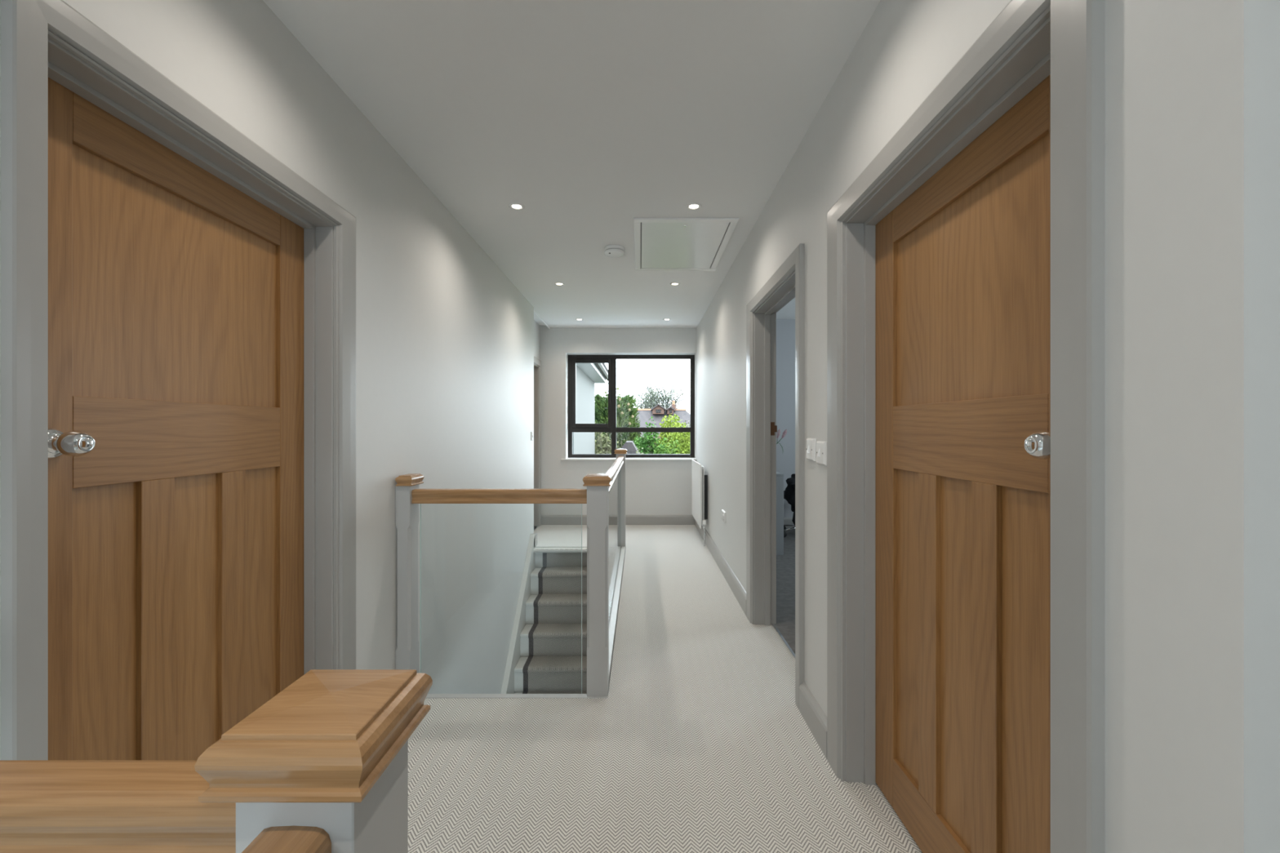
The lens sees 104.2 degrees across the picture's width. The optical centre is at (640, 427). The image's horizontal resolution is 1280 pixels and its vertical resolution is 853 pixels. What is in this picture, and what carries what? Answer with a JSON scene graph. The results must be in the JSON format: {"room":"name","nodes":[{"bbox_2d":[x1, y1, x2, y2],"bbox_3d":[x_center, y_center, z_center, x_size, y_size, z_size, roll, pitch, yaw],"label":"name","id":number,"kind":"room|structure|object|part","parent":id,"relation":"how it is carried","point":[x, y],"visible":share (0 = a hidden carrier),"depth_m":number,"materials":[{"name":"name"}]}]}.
{"room":"upstairs landing","nodes":[
{"label":"upstairs landing","id":0,"kind":"room"},
{"bbox_2d":[0,0,533,759],"bbox_3d":[-1.142,1.255,1.215,0.130,5.050,7.630,0,0,0],"label":"wall","id":1,"kind":"structure","parent":0,"point":[445,339],"depth_m":2.18,"materials":[{"name":"white paint"}]},
{"bbox_2d":[0,0,355,759],"bbox_3d":[-1.131,0.199,1.345,0.152,1.963,1.014,0,0,0],"label":"door","id":2,"kind":"structure","parent":1,"relation":"in","point":[178,301],"depth_m":1.19,"materials":[{"name":"brown wood"}]},
{"bbox_3d":[-1.115,0.031,0.984,0.049,0.052,0.052,0,0,0],"label":"knob","id":3,"kind":"part","parent":2,"relation":"part of","materials":[{"name":"silver metal"}]},
{"bbox_3d":[-1.187,0.571,1.097,0.010,0.892,0.142,0,0,0],"label":"panel","id":4,"kind":"part","parent":2,"relation":"part of","materials":[{"name":"brown wood"}]},
{"bbox_3d":[-1.187,-0.329,1.321,0.010,0.526,0.591,0,0,0],"label":"panel","id":5,"kind":"part","parent":2,"relation":"part of","materials":[{"name":"brown wood"}]},
{"bbox_3d":[-1.187,-0.647,1.321,0.036,0.110,0.591,0,0,0],"label":"rail","id":6,"kind":"part","parent":2,"relation":"part of","materials":[{"name":"brown wood"}]},
{"bbox_3d":[-1.187,0.029,1.321,0.036,0.191,0.591,0,0,0],"label":"lock rail","id":7,"kind":"part","parent":2,"relation":"part of","materials":[{"name":"brown wood"}]},
{"bbox_3d":[-1.187,0.571,1.321,0.010,0.892,0.142,0,0,0],"label":"panel","id":8,"kind":"part","parent":2,"relation":"part of","materials":[{"name":"brown wood"}]},
{"bbox_3d":[-1.187,0.571,1.546,0.010,0.892,0.142,0,0,0],"label":"panel","id":9,"kind":"part","parent":2,"relation":"part of","materials":[{"name":"brown wood"}]},
{"bbox_2d":[425,693,608,698],"bbox_3d":[-0.611,1.313,2.188,0.933,0.273,0.033,0,0,0],"label":"trim","id":10,"kind":"structure","parent":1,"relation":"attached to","point":[428,695],"depth_m":2.18,"materials":[{"name":"grey paint"}]},
{"bbox_2d":[530,431,533,440],"bbox_3d":[-1.067,0.080,4.930,0.020,0.086,0.086,0,0,0],"label":"light switch","id":11,"kind":"object","parent":1,"relation":"attached to","point":[531,433],"visible":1,"depth_m":4.91,"materials":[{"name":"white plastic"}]},
{"bbox_2d":[533,533,537,547],"bbox_3d":[-1.058,1.120,4.945,0.037,0.120,0.170,0,0,0],"label":"baseboard","id":12,"kind":"structure","parent":1,"relation":"attached to","point":[535,534],"depth_m":4.96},
{"bbox_2d":[533,310,550,328],"bbox_3d":[-1.109,-1.264,5.550,0.018,0.113,1.040,0,0,0],"label":"trim","id":13,"kind":"structure","parent":1,"relation":"attached to","point":[535,312],"depth_m":5.55,"materials":[{"name":"white paint"}]},
{"bbox_2d":[533,547,586,552],"bbox_3d":[-0.637,1.201,4.890,0.805,0.042,0.070,0,0,0],"label":"trim","id":14,"kind":"structure","parent":1,"relation":"attached to","point":[535,549],"depth_m":4.86,"materials":[{"name":"wood"}]},
{"bbox_2d":[533,320,539,528],"bbox_3d":[-2.254,1.230,5.485,2.092,5.100,1.170,0,0,0],"label":"wall","id":15,"kind":"structure","parent":0,"point":[536,326],"depth_m":5.89,"materials":[{"name":"white paint"}]},
{"bbox_2d":[533,355,541,526],"bbox_3d":[-1.280,0.182,5.582,0.152,1.995,0.925,0,0,0],"label":"door","id":16,"kind":"structure","parent":15,"relation":"in","point":[537,363],"depth_m":5.96,"materials":[{"name":"brown wood"}]},
{"bbox_2d":[262,0,880,328],"bbox_3d":[0.437,-1.320,1.735,3.726,0.200,8.670,0,0,0],"label":"ceiling","id":17,"kind":"structure","parent":0,"point":[593,117],"depth_m":1.92,"materials":[{"name":"white paint"}]},
{"bbox_2d":[508,202,524,209],"bbox_3d":[-0.680,-1.218,2.738,0.087,0.004,0.087,0,0,0],"label":"recessed light","id":18,"kind":"object","parent":17,"relation":"in","point":[515,206],"visible":1,"depth_m":2.73,"materials":[{"name":"white ceramic"}]},
{"bbox_2d":[554,282,564,285],"bbox_3d":[-0.685,-1.218,4.210,0.087,0.004,0.087,0,0,0],"label":"recessed light","id":19,"kind":"object","parent":17,"relation":"in","point":[555,283],"visible":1,"depth_m":4.20,"materials":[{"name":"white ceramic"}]},
{"bbox_2d":[604,244,624,257],"bbox_3d":[-0.176,-1.196,3.380,0.140,0.048,0.140,0,0,0],"label":"smoke detector","id":20,"kind":"object","parent":17,"relation":"attached to","point":[610,251],"visible":1,"depth_m":3.34,"materials":[{"name":"white plastic"}]},
{"bbox_3d":[-0.176,-1.209,3.380,0.140,0.022,0.140,0,0,0],"label":"plate","id":21,"kind":"part","parent":20,"relation":"part of","materials":[{"name":"white plastic"}]},
{"bbox_2d":[670,282,679,285],"bbox_3d":[0.293,-1.218,4.210,0.087,0.004,0.087,0,0,0],"label":"recessed light","id":22,"kind":"object","parent":17,"relation":"in","point":[671,283],"visible":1,"depth_m":4.20,"materials":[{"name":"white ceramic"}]},
{"bbox_2d":[633,217,738,271],"bbox_3d":[0.267,-1.214,3.356,0.613,0.013,0.939,0,0,0],"label":"hatch","id":23,"kind":"object","parent":17,"relation":"attached to","point":[660,244],"visible":1,"depth_m":3.26,"materials":[{"name":"white paint"}]},
{"bbox_2d":[685,202,702,209],"bbox_3d":[0.294,-1.218,2.738,0.087,0.004,0.087,0,0,0],"label":"recessed light","id":24,"kind":"object","parent":17,"relation":"in","point":[693,206],"visible":1,"depth_m":2.73,"materials":[{"name":"white ceramic"}]},
{"bbox_2d":[539,325,696,515],"bbox_3d":[-1.242,1.180,6.200,4.115,5.200,0.260,0,0,0],"label":"wall","id":25,"kind":"structure","parent":0,"point":[652,487],"depth_m":6.07,"materials":[{"name":"white paint"}]},
{"bbox_2d":[541,515,694,524],"bbox_3d":[-0.281,1.120,6.061,1.891,0.120,0.018,0,0,0],"label":"baseboard","id":26,"kind":"structure","parent":25,"relation":"attached to","point":[545,519],"depth_m":6.05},
{"bbox_2d":[560,352,696,460],"bbox_3d":[-0.141,-0.264,6.175,1.647,1.315,0.280,0,0,0],"label":"window","id":27,"kind":"structure","parent":25,"relation":"in","point":[571,358],"depth_m":6.25,"materials":[{"name":"glass"},{"name":"black painted metal"}]},
{"bbox_2d":[577,359,606,360],"bbox_3d":[-0.611,-0.853,6.235,0.365,0.021,0.014,0,0,0],"label":"vent","id":28,"kind":"object","parent":27,"relation":"attached to","point":[577,359],"depth_m":6.23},
{"bbox_3d":[-0.608,-0.436,6.271,0.496,0.867,0.069,0,0,0],"label":"opening sash","id":29,"kind":"part","parent":27,"relation":"part of","materials":[{"name":"black metal"}]},
{"bbox_3d":[-0.381,-0.393,6.223,0.017,0.153,0.026,0,0,0],"label":"handle","id":30,"kind":"part","parent":27,"relation":"part of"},
{"bbox_3d":[-0.141,0.384,6.143,1.647,0.020,0.215,0,0,0],"label":"sill","id":31,"kind":"part","parent":27,"relation":"part of","materials":[{"name":"white paint"}]},
{"bbox_2d":[408,524,922,852],"bbox_3d":[1.067,1.303,1.735,4.866,0.254,8.670,0,0,0],"label":"floor","id":32,"kind":"structure","parent":0,"point":[700,741],"depth_m":1.81,"materials":[{"name":"carpet"}]},
{"bbox_2d":[395,448,626,696],"bbox_3d":[-0.602,0.827,3.575,0.948,1.245,2.815,0,0,0],"label":"balustrade","id":33,"kind":"object","parent":32,"relation":"on","point":[604,496],"visible":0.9,"depth_m":2.20,"materials":[{"name":"grey paint"}]},
{"bbox_3d":[-1.044,0.852,2.229,0.065,1.196,0.091,0,0,0],"label":"newel post","id":34,"kind":"part","parent":33,"relation":"part of","materials":[{"name":"grey paint"}]},
{"bbox_3d":[-0.623,0.304,2.229,0.776,0.062,0.058,0,0,0],"label":"handrail","id":35,"kind":"part","parent":33,"relation":"part of","materials":[{"name":"brown wood"}]},
{"bbox_3d":[-0.190,0.852,2.229,0.091,1.196,0.091,0,0,0],"label":"newel post","id":36,"kind":"part","parent":33,"relation":"part of","materials":[{"name":"grey paint"}]},
{"bbox_3d":[-0.190,0.304,3.576,0.058,0.062,2.602,0,0,0],"label":"handrail","id":37,"kind":"part","parent":33,"relation":"part of","materials":[{"name":"brown wood"}]},
{"bbox_3d":[-0.190,0.747,3.585,0.008,0.826,2.530,0,0,0],"label":"glass panel","id":38,"kind":"part","parent":33,"relation":"part of","materials":[{"name":"clear glass"}]},
{"bbox_3d":[-0.190,1.167,3.576,0.087,0.014,2.602,0,0,0],"label":"rail","id":39,"kind":"part","parent":33,"relation":"part of","materials":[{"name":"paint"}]},
{"bbox_3d":[-0.193,0.717,4.922,0.091,0.926,0.090,0,0,0],"label":"newel post","id":40,"kind":"part","parent":33,"relation":"part of","materials":[{"name":"grey paint"}]},
{"bbox_2d":[608,550,625,683],"bbox_3d":[-0.191,1.312,3.586,0.090,0.276,2.648,0,0,0],"label":"trim","id":41,"kind":"structure","parent":32,"relation":"attached to","point":[620,550],"depth_m":3.18,"materials":[{"name":"grey paint"}]},
{"bbox_2d":[776,471,783,555],"bbox_3d":[1.079,0.800,5.191,0.497,0.752,1.187,0,0,0],"label":"desk","id":42,"kind":"object","parent":32,"relation":"on","point":[780,477],"visible":0.22,"depth_m":4.60,"materials":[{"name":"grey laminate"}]},
{"bbox_3d":[1.120,0.324,4.820,0.090,0.200,0.090,0,0,0],"label":"flower vase","id":43,"kind":"object","parent":42,"relation":"on","visible":0},
{"bbox_2d":[776,429,786,451],"bbox_3d":[1.268,0.195,4.820,0.304,0.372,0.032,0,0,0],"label":"lily","id":44,"kind":"object","parent":43,"relation":"in","point":[784,434],"visible":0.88,"depth_m":4.81,"materials":[{"name":"green plant"}]},
{"bbox_2d":[783,473,795,537],"bbox_3d":[1.803,0.828,5.426,0.574,0.696,0.552,0,0,0],"label":"office chair","id":45,"kind":"object","parent":32,"relation":"on","point":[793,508],"visible":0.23,"depth_m":5.37,"materials":[{"name":"black plastic"}]},
{"bbox_3d":[1.716,1.085,5.555,0.027,0.059,0.273,0,0,-39],"label":"leg","id":46,"kind":"part","parent":45,"relation":"part of","materials":[{"name":"silver metal"}]},
{"bbox_2d":[784,475,795,507],"bbox_3d":[1.802,0.664,5.180,0.608,0.456,0.221,0,0,0],"label":"jacket","id":47,"kind":"object","parent":45,"relation":"hanging from","point":[789,491],"visible":0.2,"depth_m":5.14,"materials":[{"name":"black fabric"}]},
{"bbox_2d":[792,511,795,525],"bbox_3d":[1.593,0.941,5.152,0.044,0.164,0.037,0,0,-25],"label":"belt","id":48,"kind":"object","parent":47,"relation":"hanging from","point":[793,516],"visible":0.48,"depth_m":5.14,"materials":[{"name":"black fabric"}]},
{"bbox_3d":[1.674,1.085,5.402,0.273,0.059,0.028,0,0,-21],"label":"leg","id":49,"kind":"part","parent":45,"relation":"part of","materials":[{"name":"silver metal"}]},
{"bbox_3d":[1.800,0.680,5.215,0.440,0.400,0.050,0,0,0],"label":"backrest","id":50,"kind":"part","parent":45,"relation":"part of","materials":[{"name":"black fabric"}]},
{"bbox_3d":[-0.648,1.315,-1.090,0.857,0.270,3.020,0,0,0],"label":"trim","id":51,"kind":"structure","parent":32,"relation":"attached to","visible":0},
{"bbox_2d":[0,669,432,852],"bbox_3d":[-0.638,0.703,-1.033,0.873,0.955,3.033,0,0,0],"label":"balustrade","id":52,"kind":"object","parent":51,"relation":"on","point":[322,766],"visible":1,"depth_m":0.40,"materials":[{"name":"brown wood"}]},
{"bbox_3d":[-0.691,0.326,0.422,0.767,0.062,0.058,0,0,0],"label":"handrail","id":53,"kind":"part","parent":52,"relation":"part of","materials":[{"name":"brown wood"}]},
{"bbox_3d":[-0.263,0.333,-1.086,0.058,0.062,2.927,0,0,0],"label":"handrail","id":54,"kind":"part","parent":52,"relation":"part of","materials":[{"name":"brown wood"}]},
{"bbox_3d":[-0.263,0.727,0.422,0.090,0.906,0.090,0,0,0],"label":"newel post","id":55,"kind":"part","parent":52,"relation":"part of","materials":[{"name":"grey paint"}]},
{"bbox_2d":[776,319,795,517],"bbox_3d":[2.158,1.180,6.105,2.685,5.200,0.450,0,0,0],"label":"wall","id":56,"kind":"structure","parent":0,"point":[785,328],"depth_m":5.88,"materials":[{"name":"grey paint"}]},
{"bbox_2d":[783,517,794,528],"bbox_3d":[2.158,1.120,5.871,2.685,0.120,0.018,0,0,0],"label":"baseboard","id":57,"kind":"structure","parent":56,"relation":"attached to","point":[786,520],"depth_m":5.86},
{"bbox_2d":[776,297,795,319],"bbox_3d":[2.158,-1.353,3.890,2.685,0.135,3.980,0,0,0],"label":"ceiling","id":58,"kind":"structure","parent":0,"point":[787,312],"depth_m":5.53,"materials":[{"name":"white paint"}]},
{"bbox_2d":[696,0,1279,852],"bbox_3d":[0.750,1.255,3.317,0.130,5.050,5.505,0,0,0],"label":"wall","id":59,"kind":"structure","parent":0,"point":[1193,86],"depth_m":0.65,"materials":[{"name":"white paint"}]},
{"bbox_2d":[692,459,707,546],"bbox_3d":[0.642,0.772,5.375,0.084,0.815,0.851,0,0,0],"label":"radiator","id":60,"kind":"object","parent":59,"relation":"attached to","point":[700,481],"visible":1,"depth_m":5.07,"materials":[{"name":"white metal"}]},
{"bbox_3d":[0.606,0.688,5.395,0.012,0.645,0.810,0,0,0],"label":"panel","id":61,"kind":"part","parent":60,"relation":"part of","materials":[{"name":"white metal"}]},
{"bbox_3d":[0.639,0.690,5.395,0.010,0.600,0.750,0,0,0],"label":"panel","id":62,"kind":"part","parent":60,"relation":"part of","materials":[{"name":"white metal"}]},
{"bbox_2d":[694,520,746,615],"bbox_3d":[0.674,1.120,4.596,0.022,0.120,2.949,0,0,0],"label":"baseboard","id":63,"kind":"structure","parent":59,"relation":"attached to","point":[740,593],"depth_m":3.85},
{"bbox_2d":[721,509,725,523],"bbox_3d":[0.677,0.720,4.060,0.016,0.088,0.146,0,0,0],"label":"power socket","id":64,"kind":"object","parent":59,"relation":"attached to","point":[723,513],"visible":1,"depth_m":4.02,"materials":[{"name":"white plastic"}]},
{"bbox_2d":[746,243,804,710],"bbox_3d":[1.139,0.205,2.599,0.952,1.950,1.043,0,0,0],"label":"door","id":65,"kind":"structure","parent":59,"relation":"in","point":[786,283],"depth_m":2.98,"materials":[{"name":"grey paint"}]},
{"bbox_3d":[0.800,0.005,2.984,0.038,0.080,0.004,0,0,0],"label":"strike plate","id":66,"kind":"part","parent":65,"relation":"part of","materials":[{"name":"brown metal"}]},
{"bbox_2d":[806,438,816,461],"bbox_3d":[0.675,0.086,1.985,0.020,0.088,0.086,0,0,0],"label":"light switch","id":67,"kind":"object","parent":59,"relation":"attached to","point":[811,442],"visible":1,"depth_m":1.96,"materials":[{"name":"white plastic"}]},
{"bbox_2d":[799,681,826,759],"bbox_3d":[0.674,1.120,1.925,0.022,0.120,0.305,0,0,0],"label":"baseboard","id":68,"kind":"structure","parent":59,"relation":"attached to","point":[814,716],"depth_m":1.91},
{"bbox_2d":[816,440,826,465],"bbox_3d":[0.675,0.094,1.868,0.020,0.088,0.086,0,0,0],"label":"light switch","id":69,"kind":"object","parent":59,"relation":"attached to","point":[821,446],"visible":1,"depth_m":1.85,"materials":[{"name":"white plastic"}]},
{"bbox_2d":[826,0,1105,852],"bbox_3d":[0.739,0.206,1.254,0.152,1.948,1.039,0,0,0],"label":"door","id":70,"kind":"structure","parent":59,"relation":"in","point":[966,260],"depth_m":1.13,"materials":[{"name":"brown wood"}]},
{"bbox_3d":[0.795,0.571,1.462,0.010,0.892,0.139,0,0,0],"label":"panel","id":71,"kind":"part","parent":70,"relation":"part of","materials":[{"name":"brown wood"}]},
{"bbox_3d":[0.795,1.095,1.240,0.036,0.155,0.583,0,0,0],"label":"rail","id":72,"kind":"part","parent":70,"relation":"part of","materials":[{"name":"brown wood"}]},
{"bbox_3d":[0.795,0.571,1.240,0.010,0.892,0.139,0,0,0],"label":"panel","id":73,"kind":"part","parent":70,"relation":"part of","materials":[{"name":"brown wood"}]},
{"bbox_3d":[0.795,-0.625,1.240,0.036,0.110,0.583,0,0,0],"label":"rail","id":74,"kind":"part","parent":70,"relation":"part of","materials":[{"name":"brown wood"}]},
{"bbox_3d":[0.795,0.029,1.240,0.036,0.191,0.583,0,0,0],"label":"lock rail","id":75,"kind":"part","parent":70,"relation":"part of","materials":[{"name":"brown wood"}]},
{"bbox_3d":[0.795,-0.318,1.240,0.010,0.504,0.583,0,0,0],"label":"panel","id":76,"kind":"part","parent":70,"relation":"part of","materials":[{"name":"brown wood"}]},
{"bbox_3d":[0.795,0.571,1.018,0.010,0.892,0.139,0,0,0],"label":"panel","id":77,"kind":"part","parent":70,"relation":"part of","materials":[{"name":"brown wood"}]},
{"bbox_3d":[0.723,0.031,0.896,0.049,0.052,0.052,0,0,0],"label":"knob","id":78,"kind":"part","parent":70,"relation":"part of","materials":[{"name":"silver metal"}]},
{"label":"outside","id":79,"kind":"structure","parent":0,"visible":0},
{"bbox_3d":[0.000,3.880,48.200,80.000,0.200,83.600,0,0,0],"label":"garden","id":80,"kind":"object","parent":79,"visible":0},
{"bbox_2d":[573,363,608,453],"bbox_3d":[-2.050,0.340,9.220,2.700,6.880,5.760,0,0,0],"label":"house wing","id":81,"kind":"object","parent":80,"relation":"on","point":[588,375],"visible":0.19,"depth_m":9.87,"materials":[{"name":"white paint"}]},
{"bbox_2d":[595,391,644,452],"bbox_3d":[-0.973,1.299,16.996,2.856,4.963,2.897,0,0,-4],"label":"conifer","id":82,"kind":"object","parent":80,"relation":"on","point":[601,402],"visible":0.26,"depth_m":16.51,"materials":[{"name":"green plant"}]},
{"bbox_2d":[595,400,650,453],"bbox_3d":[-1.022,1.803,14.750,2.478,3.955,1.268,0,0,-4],"label":"shrub","id":83,"kind":"object","parent":80,"relation":"on","point":[604,445],"visible":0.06,"depth_m":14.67,"materials":[{"name":"green plant"}]},
{"bbox_2d":[601,382,648,443],"bbox_3d":[-0.833,1.007,20.539,2.467,5.745,2.166,0,0,-12],"label":"shrub","id":84,"kind":"object","parent":80,"relation":"on","point":[617,388],"visible":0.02,"depth_m":20.55,"materials":[{"name":"green plant"}]},
{"bbox_2d":[620,440,639,453],"bbox_3d":[-0.325,2.060,12.500,0.850,3.440,1.200,0,0,0],"label":"garden shed","id":85,"kind":"object","parent":80,"relation":"on","point":[628,444],"visible":0.18,"depth_m":11.90,"materials":[{"name":"grey tile"}]},
{"bbox_2d":[632,416,667,453],"bbox_3d":[0.206,1.727,13.983,1.166,4.110,1.146,0,0,-42],"label":"bush","id":86,"kind":"object","parent":80,"relation":"on","point":[644,442],"visible":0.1,"depth_m":13.86,"materials":[{"name":"green plant"}]},
{"bbox_2d":[627,372,689,408],"bbox_3d":[1.353,-0.243,37.984,6.446,8.046,5.750,0,0,-18],"label":"bare tree","id":87,"kind":"object","parent":80,"relation":"on","point":[651,399],"visible":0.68,"depth_m":37.23,"materials":[{"name":"plant"}]},
{"bbox_2d":[635,400,689,438],"bbox_3d":[1.000,1.070,30.000,8.000,5.420,8.400,0,0,0],"label":"house","id":88,"kind":"structure","parent":80,"relation":"on","point":[658,411],"depth_m":29.05,"materials":[{"name":"grey brick"}]},
{"bbox_2d":[653,437,680,453],"bbox_3d":[0.712,2.014,12.759,0.889,3.535,0.980,0,0,10],"label":"bush","id":89,"kind":"object","parent":80,"relation":"on","point":[673,451],"visible":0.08,"depth_m":12.77,"materials":[{"name":"green plant"}]},
{"bbox_2d":[654,413,688,453],"bbox_3d":[1.022,1.649,16.352,1.372,4.268,1.385,0,0,0],"label":"bush","id":90,"kind":"object","parent":80,"relation":"on","point":[664,424],"visible":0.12,"depth_m":16.23,"materials":[{"name":"green plant"}]},
{"bbox_2d":[664,413,689,453],"bbox_3d":[1.399,1.689,14.384,1.704,4.192,1.629,0,0,0],"label":"bush","id":91,"kind":"object","parent":80,"relation":"on","point":[684,442],"visible":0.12,"depth_m":14.22,"materials":[{"name":"green plant"}]},
{"bbox_3d":[4.025,3.760,8.600,9.950,0.040,4.400,0,0,0],"label":"patio","id":92,"kind":"object","parent":80,"relation":"on","visible":0},
{"bbox_2d":[617,397,621,448],"bbox_3d":[-0.399,1.598,9.600,0.059,4.364,0.057,0,0,0],"label":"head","id":93,"kind":"object","parent":92,"relation":"on","point":[620,398],"visible":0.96,"depth_m":9.60},
{"bbox_3d":[0.100,3.855,1.735,6.800,0.150,8.670,0,0,0],"label":"ground","id":94,"kind":"structure","parent":0,"visible":0},
{"bbox_2d":[500,533,586,693],"bbox_3d":[-0.623,2.457,3.671,0.906,2.844,2.543,0,0,0],"label":"staircase","id":95,"kind":"structure","parent":94,"relation":"on","point":[544,653],"depth_m":4.35,"materials":[{"name":"carpet"}]}
]}

